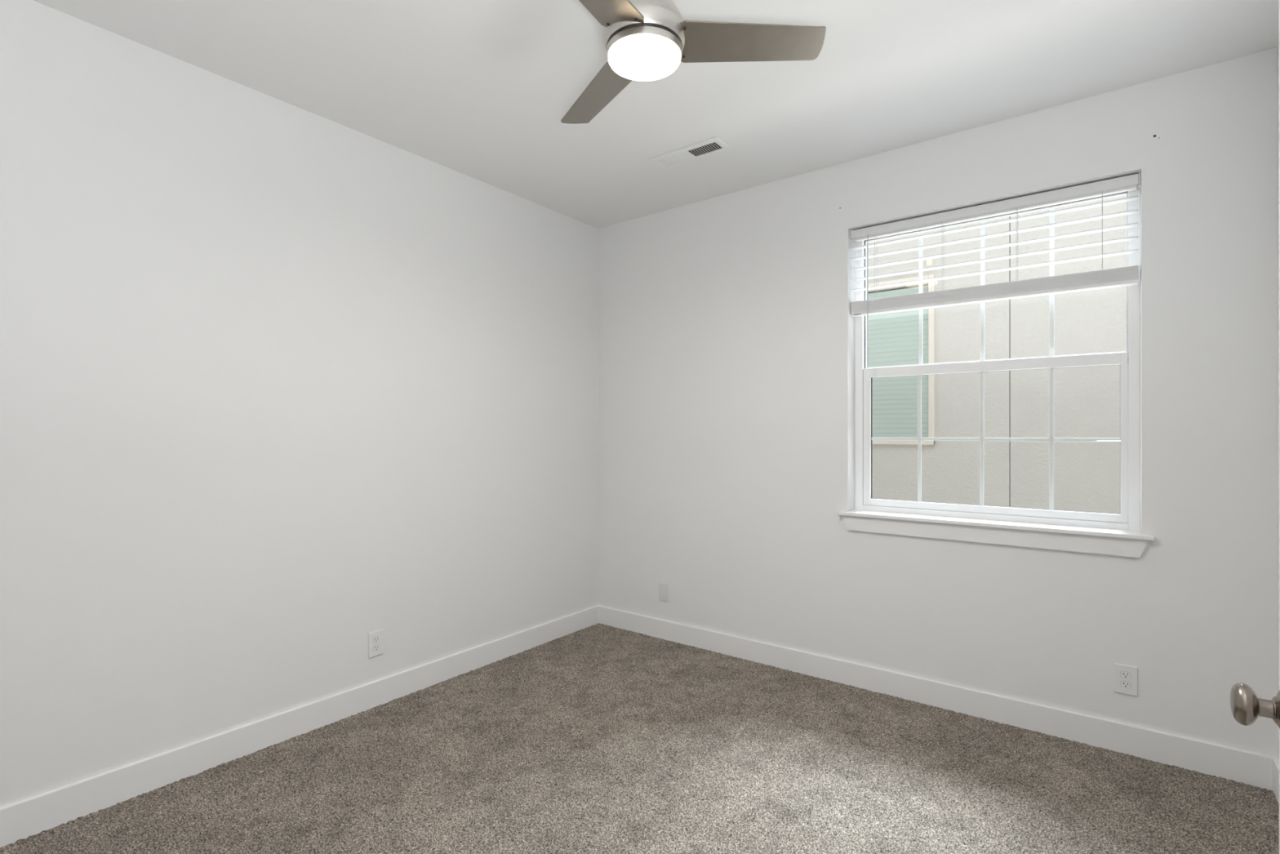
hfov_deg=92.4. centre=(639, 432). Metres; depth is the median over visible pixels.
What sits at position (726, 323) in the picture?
wall
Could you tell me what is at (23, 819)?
baseboard
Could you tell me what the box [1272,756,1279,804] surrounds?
baseboard
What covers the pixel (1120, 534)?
window
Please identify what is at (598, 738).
floor
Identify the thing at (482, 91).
ceiling
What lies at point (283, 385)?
wall
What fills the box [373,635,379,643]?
receptacle
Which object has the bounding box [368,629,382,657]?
power outlet
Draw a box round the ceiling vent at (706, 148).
[648,137,730,169]
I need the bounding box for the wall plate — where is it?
[658,582,668,601]
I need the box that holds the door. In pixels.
[1230,0,1279,853]
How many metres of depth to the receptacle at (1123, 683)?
2.52 m
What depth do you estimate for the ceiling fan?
1.90 m
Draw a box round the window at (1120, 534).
[837,186,1154,557]
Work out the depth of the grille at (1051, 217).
2.98 m
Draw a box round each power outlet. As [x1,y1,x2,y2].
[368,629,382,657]
[1114,662,1137,696]
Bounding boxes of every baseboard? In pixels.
[0,604,599,847]
[598,605,1272,790]
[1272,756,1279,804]
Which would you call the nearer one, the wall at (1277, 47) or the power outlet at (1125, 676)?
the wall at (1277, 47)
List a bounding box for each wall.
[0,0,598,807]
[598,47,1276,757]
[1276,43,1279,760]
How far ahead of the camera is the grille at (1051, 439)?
2.96 m
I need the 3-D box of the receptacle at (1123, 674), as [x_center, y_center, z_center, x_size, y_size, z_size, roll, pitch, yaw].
[1.998,0.995,2.523,0.036,0.029,0.001,0,0,37]
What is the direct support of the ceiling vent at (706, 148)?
in the ceiling
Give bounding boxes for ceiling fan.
[560,0,826,124]
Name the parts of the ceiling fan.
blade, blade, lamp globe, blade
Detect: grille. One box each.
[871,368,1119,510]
[919,208,1053,364]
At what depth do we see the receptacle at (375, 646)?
2.96 m
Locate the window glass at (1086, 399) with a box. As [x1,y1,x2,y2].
[868,195,1126,513]
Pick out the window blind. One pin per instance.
(1122, 276)
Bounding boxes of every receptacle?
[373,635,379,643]
[373,644,379,651]
[1120,671,1131,679]
[1120,680,1131,688]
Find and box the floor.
[0,622,1279,853]
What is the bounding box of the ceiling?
[32,0,1279,228]
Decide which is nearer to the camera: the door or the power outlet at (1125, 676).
the door
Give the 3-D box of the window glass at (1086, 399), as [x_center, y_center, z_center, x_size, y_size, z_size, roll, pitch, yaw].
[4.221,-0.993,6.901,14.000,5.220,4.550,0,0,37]
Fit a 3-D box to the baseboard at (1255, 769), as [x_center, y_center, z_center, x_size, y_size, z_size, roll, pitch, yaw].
[1.029,1.262,3.264,3.335,0.130,0.024,0,0,37]
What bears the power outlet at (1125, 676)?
attached to the wall at (726, 323)
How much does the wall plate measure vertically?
0.112 m
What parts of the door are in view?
knob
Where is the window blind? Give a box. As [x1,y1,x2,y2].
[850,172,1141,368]

